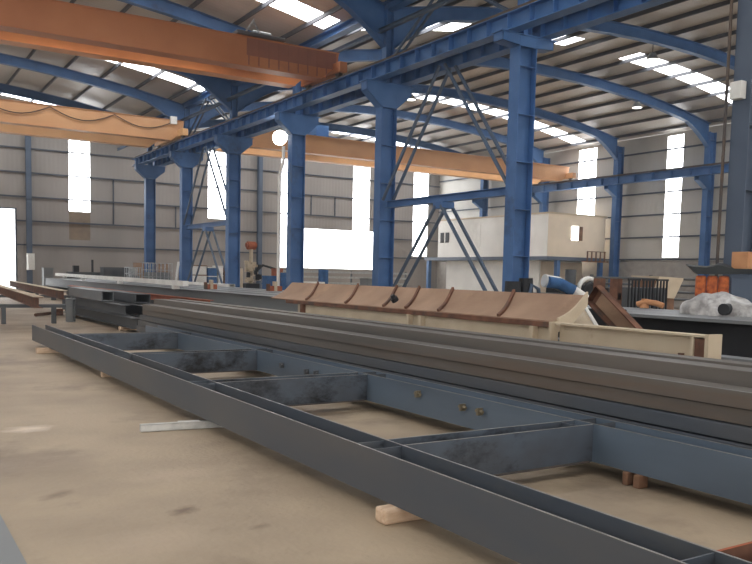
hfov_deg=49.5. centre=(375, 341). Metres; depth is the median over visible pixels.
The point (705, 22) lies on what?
ceiling
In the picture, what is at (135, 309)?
steel beam
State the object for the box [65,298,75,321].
stub
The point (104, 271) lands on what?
machine
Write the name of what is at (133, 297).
box section
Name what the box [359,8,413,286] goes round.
steel column
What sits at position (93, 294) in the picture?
box section
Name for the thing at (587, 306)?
beam
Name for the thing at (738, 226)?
steel column
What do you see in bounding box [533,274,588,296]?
bag
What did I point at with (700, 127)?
rafter
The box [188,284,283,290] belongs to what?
beam
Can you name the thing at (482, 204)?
wall column
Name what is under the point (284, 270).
slatted fence
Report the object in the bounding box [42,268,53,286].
cabinet
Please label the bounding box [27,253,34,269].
box
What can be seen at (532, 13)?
beam
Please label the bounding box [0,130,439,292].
wall
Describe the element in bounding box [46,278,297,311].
beam
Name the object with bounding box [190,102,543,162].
rafter
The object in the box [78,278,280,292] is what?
beam
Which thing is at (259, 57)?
crane
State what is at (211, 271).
crate
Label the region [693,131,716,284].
wall column
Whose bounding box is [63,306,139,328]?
steel beam
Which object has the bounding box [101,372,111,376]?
block
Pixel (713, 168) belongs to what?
beam
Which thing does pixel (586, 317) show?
hopper
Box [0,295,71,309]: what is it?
trestle
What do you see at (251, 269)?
press
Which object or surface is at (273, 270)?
box
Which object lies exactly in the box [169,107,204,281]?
steel column
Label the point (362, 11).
rafter
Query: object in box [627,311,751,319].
beam
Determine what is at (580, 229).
shutter
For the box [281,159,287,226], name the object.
window
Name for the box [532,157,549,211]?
wall column
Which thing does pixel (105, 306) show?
steel beam
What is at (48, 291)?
beam
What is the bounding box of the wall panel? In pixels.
[69,211,89,239]
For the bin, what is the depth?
13.58 m
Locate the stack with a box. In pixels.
[695,275,729,295]
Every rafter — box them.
[0,53,183,119]
[0,83,111,111]
[117,0,250,32]
[153,119,463,153]
[164,69,231,111]
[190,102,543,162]
[238,79,618,159]
[326,49,710,146]
[334,0,386,47]
[394,6,734,69]
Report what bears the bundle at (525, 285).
on the floor
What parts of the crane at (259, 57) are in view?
cable arm, trolley frame, stiffened panel, darker panel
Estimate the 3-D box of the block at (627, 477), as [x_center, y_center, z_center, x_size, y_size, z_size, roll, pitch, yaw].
[1.867,1.005,6.010,0.100,0.099,0.050,-2,6,-32]
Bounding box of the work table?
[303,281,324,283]
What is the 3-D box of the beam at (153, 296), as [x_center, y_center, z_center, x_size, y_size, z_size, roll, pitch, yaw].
[-8.523,-1.623,27.363,0.200,0.160,16.500,-2,6,-32]
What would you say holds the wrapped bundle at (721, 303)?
on the beam at (587, 306)
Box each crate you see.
[133,263,167,277]
[192,265,206,281]
[207,267,216,282]
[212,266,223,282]
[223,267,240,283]
[262,276,276,288]
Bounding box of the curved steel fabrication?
[271,282,587,340]
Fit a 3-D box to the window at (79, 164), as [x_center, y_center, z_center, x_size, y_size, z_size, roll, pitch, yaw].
[-17.766,-9.999,48.803,1.220,4.410,0.030,-2,6,-32]
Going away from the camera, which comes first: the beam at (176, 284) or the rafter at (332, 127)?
the beam at (176, 284)
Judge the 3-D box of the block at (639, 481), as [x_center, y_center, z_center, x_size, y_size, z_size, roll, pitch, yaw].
[1.922,1.014,5.921,0.100,0.099,0.060,-2,6,-32]
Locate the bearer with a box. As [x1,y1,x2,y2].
[118,326,136,330]
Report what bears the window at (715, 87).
attached to the ceiling
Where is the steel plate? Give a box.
[0,515,26,563]
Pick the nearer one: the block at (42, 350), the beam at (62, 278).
the block at (42, 350)
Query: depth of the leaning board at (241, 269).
38.30 m
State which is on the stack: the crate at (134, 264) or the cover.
the cover
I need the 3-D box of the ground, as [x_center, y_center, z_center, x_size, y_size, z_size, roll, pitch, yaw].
[-26.291,-5.388,79.632,80.000,0.300,59.600,-2,6,-32]
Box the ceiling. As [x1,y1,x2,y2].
[0,0,737,157]
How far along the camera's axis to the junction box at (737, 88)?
14.27 m
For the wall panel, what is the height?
1.690 m
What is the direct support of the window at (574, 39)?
attached to the ceiling
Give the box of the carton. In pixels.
[731,252,751,268]
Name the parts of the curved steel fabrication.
stiffener plate, stiffener plate, stiffener plate, cream panel, stiffener plate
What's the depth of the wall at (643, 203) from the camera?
46.46 m
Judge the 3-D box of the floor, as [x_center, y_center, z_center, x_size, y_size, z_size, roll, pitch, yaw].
[1.837,-0.160,22.690,48.850,0.300,67.000,-2,6,-32]
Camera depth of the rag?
14.01 m
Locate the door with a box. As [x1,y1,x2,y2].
[0,207,17,288]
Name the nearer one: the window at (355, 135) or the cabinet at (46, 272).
the cabinet at (46, 272)
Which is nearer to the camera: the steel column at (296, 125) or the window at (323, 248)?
the steel column at (296, 125)
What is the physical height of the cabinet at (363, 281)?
1.300 m
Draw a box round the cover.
[686,263,751,273]
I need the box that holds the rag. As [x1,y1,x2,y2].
[636,299,664,307]
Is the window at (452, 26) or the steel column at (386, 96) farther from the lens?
the window at (452, 26)
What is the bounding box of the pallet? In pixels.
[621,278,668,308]
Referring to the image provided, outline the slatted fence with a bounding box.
[283,269,407,284]
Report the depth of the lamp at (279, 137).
30.38 m
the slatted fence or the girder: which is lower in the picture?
the girder
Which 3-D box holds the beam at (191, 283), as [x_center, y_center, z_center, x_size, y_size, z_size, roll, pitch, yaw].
[-10.162,-2.700,36.002,0.220,0.095,20.000,-2,6,-32]
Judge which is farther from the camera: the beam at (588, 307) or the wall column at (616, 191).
the wall column at (616, 191)
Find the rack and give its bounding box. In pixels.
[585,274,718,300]
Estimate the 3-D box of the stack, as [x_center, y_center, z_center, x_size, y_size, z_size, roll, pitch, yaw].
[5.744,-0.324,14.017,0.540,1.612,0.500,3,5,22]
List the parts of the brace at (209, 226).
gusset plate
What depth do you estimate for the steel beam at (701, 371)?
8.01 m
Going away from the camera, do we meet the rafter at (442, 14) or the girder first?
the girder
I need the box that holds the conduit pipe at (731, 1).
[715,0,732,276]
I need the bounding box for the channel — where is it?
[588,285,642,328]
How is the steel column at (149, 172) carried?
on the floor
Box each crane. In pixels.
[0,0,346,88]
[0,99,187,147]
[215,125,575,184]
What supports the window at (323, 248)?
in the wall at (34, 171)
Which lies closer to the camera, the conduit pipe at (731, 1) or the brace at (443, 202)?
the conduit pipe at (731, 1)
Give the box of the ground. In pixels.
[0,279,15,288]
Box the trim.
[437,261,722,308]
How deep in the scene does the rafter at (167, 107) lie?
37.30 m
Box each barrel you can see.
[280,272,285,289]
[318,269,327,283]
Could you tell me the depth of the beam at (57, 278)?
24.02 m
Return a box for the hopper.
[574,307,597,324]
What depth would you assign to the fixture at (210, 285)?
23.79 m
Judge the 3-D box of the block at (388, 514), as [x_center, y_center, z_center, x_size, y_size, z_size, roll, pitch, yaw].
[0.242,1.047,5.063,0.520,0.099,0.125,-2,6,-32]
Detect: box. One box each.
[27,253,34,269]
[271,268,283,275]
[729,80,746,100]
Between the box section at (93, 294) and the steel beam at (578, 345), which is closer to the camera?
the steel beam at (578, 345)
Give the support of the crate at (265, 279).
on the floor
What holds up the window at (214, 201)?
in the wall at (34, 171)
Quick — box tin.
[390,294,398,302]
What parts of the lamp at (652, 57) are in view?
lamp shade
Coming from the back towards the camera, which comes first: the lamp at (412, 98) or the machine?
the machine
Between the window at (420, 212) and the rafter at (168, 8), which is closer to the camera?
the rafter at (168, 8)
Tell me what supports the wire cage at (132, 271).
on the floor
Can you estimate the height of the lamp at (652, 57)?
0.955 m
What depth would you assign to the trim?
46.18 m
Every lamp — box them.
[273,130,287,144]
[408,94,415,100]
[632,101,641,108]
[646,48,658,61]
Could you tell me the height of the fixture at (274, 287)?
0.270 m
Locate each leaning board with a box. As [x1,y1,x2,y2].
[175,262,179,279]
[240,268,242,287]
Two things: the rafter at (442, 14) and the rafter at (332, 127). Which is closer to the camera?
the rafter at (442, 14)
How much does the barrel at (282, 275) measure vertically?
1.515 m
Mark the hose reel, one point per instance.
(570, 275)
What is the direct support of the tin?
on the curved steel fabrication
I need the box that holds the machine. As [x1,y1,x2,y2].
[100,267,127,276]
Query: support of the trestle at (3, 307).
on the floor
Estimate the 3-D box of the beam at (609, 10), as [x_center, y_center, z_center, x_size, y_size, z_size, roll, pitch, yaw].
[3.584,-7.588,20.293,0.344,0.520,61.100,-2,6,-32]
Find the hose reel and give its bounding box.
[546,269,609,294]
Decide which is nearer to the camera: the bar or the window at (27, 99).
the bar
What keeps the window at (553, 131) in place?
attached to the ceiling
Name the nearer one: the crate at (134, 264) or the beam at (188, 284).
the beam at (188, 284)
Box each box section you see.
[67,286,150,302]
[69,287,113,300]
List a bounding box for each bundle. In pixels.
[504,278,540,292]
[679,291,751,316]
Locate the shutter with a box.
[578,227,582,240]
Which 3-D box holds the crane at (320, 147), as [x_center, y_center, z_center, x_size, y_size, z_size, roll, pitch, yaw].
[1.563,-10.307,44.641,22.770,1.568,3.400,-2,6,-32]
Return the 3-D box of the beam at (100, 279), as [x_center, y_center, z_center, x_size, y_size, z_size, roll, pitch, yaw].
[-7.624,-1.994,30.911,0.400,0.360,24.400,-2,6,-32]
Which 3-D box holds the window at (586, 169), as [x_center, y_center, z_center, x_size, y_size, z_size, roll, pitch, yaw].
[12.935,-8.469,50.142,0.030,6.630,1.450,-2,6,-32]
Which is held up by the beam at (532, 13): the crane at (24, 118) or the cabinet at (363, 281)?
the crane at (24, 118)
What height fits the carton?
0.285 m
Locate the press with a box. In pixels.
[243,241,276,288]
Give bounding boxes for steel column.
[133,145,164,277]
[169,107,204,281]
[213,84,253,286]
[273,81,320,287]
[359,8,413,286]
[491,0,556,291]
[723,0,751,293]
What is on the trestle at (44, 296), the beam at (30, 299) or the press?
the beam at (30, 299)
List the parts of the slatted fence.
rail, rail, rail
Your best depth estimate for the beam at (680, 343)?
8.16 m
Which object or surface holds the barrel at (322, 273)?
on the floor
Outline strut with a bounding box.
[117,0,455,150]
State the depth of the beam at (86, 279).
25.77 m
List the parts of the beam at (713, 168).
crane rail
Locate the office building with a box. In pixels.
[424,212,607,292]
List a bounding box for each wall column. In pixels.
[472,179,488,216]
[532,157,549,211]
[604,146,624,286]
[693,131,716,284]
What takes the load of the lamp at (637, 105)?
hanging from the rafter at (700, 127)
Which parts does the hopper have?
sloping panel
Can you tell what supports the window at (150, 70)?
attached to the ceiling
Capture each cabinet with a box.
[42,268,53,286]
[359,278,371,285]
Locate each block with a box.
[36,347,58,353]
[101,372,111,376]
[375,504,421,524]
[622,471,634,484]
[633,474,647,488]
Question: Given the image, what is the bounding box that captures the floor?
[0,293,751,563]
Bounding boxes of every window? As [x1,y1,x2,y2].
[1,93,52,104]
[68,140,89,211]
[106,60,204,91]
[208,150,225,218]
[257,0,339,28]
[280,227,372,269]
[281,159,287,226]
[332,132,413,147]
[352,166,369,230]
[363,23,469,30]
[412,173,428,255]
[414,94,584,142]
[555,37,582,44]
[577,148,596,214]
[619,53,731,102]
[662,134,683,256]
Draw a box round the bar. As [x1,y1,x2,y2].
[34,309,62,316]
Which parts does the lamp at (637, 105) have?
lamp shade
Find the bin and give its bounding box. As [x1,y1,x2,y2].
[730,275,751,302]
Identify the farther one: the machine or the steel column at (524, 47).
the machine
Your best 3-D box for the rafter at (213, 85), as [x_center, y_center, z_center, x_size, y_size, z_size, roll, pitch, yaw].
[-16.171,-10.725,28.186,23.650,2.512,0.260,-2,6,-32]
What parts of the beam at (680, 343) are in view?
plate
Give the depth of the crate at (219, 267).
43.18 m
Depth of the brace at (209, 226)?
37.47 m
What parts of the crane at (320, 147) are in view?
trolley frame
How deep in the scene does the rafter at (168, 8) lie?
27.15 m
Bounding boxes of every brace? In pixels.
[183,97,229,283]
[382,0,508,290]
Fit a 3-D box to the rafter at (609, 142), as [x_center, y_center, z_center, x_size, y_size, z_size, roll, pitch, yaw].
[4.011,-11.294,40.788,23.350,2.544,0.260,-2,6,-32]
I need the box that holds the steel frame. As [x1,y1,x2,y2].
[32,325,751,563]
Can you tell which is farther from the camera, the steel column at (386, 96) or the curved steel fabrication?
the steel column at (386, 96)
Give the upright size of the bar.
0.200 m
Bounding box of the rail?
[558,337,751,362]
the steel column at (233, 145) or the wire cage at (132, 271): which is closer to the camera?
the steel column at (233, 145)
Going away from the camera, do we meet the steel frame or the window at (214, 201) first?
the steel frame
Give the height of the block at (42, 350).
0.099 m
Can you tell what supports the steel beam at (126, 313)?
on the bearer
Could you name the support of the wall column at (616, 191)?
on the floor
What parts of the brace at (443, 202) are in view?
gusset plate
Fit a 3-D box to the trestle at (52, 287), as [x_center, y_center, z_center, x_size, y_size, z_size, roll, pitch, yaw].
[-13.545,-2.275,38.776,4.000,0.618,0.200,-2,6,-32]
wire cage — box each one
[124,267,141,277]
[142,263,172,279]
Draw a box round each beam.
[0,285,42,307]
[7,280,67,298]
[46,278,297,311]
[55,273,187,288]
[57,278,277,294]
[62,278,279,293]
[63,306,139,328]
[67,285,213,301]
[71,297,130,314]
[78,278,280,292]
[86,279,279,292]
[100,279,282,291]
[108,300,142,315]
[126,313,139,324]
[132,0,608,166]
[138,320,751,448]
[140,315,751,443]
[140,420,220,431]
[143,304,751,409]
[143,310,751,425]
[153,0,672,165]
[154,299,751,387]
[156,0,417,118]
[170,299,751,367]
[188,282,234,286]
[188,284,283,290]
[455,161,728,201]
[555,323,721,358]
[587,306,678,312]
[588,305,678,310]
[588,307,751,318]
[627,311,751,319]
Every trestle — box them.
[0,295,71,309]
[0,304,65,323]
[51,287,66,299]
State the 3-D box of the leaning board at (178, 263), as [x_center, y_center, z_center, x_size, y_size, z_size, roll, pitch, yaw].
[-10.310,-3.153,42.024,0.329,1.928,0.220,-2,6,-32]
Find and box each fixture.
[204,280,216,288]
[266,281,281,290]
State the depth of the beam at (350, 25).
27.39 m
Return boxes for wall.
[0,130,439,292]
[437,123,730,274]
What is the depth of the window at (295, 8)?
26.39 m
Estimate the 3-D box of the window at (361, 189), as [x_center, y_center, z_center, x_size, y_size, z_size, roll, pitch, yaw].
[-1.073,-10.668,59.207,1.400,5.240,0.030,-2,6,-32]
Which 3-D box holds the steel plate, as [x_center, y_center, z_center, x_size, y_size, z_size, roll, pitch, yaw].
[-1.558,1.196,3.282,0.535,0.012,5.000,-2,6,-32]
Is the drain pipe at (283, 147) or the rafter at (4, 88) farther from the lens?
the rafter at (4, 88)
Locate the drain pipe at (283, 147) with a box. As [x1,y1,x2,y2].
[277,146,284,285]
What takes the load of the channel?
on the floor
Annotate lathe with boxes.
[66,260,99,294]
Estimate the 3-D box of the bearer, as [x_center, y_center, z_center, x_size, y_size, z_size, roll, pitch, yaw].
[-5.779,-0.335,20.337,1.250,0.099,0.120,-2,6,-32]
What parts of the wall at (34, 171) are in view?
wall post, wall post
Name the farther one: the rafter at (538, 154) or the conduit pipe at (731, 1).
the rafter at (538, 154)
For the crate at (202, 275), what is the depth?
42.53 m

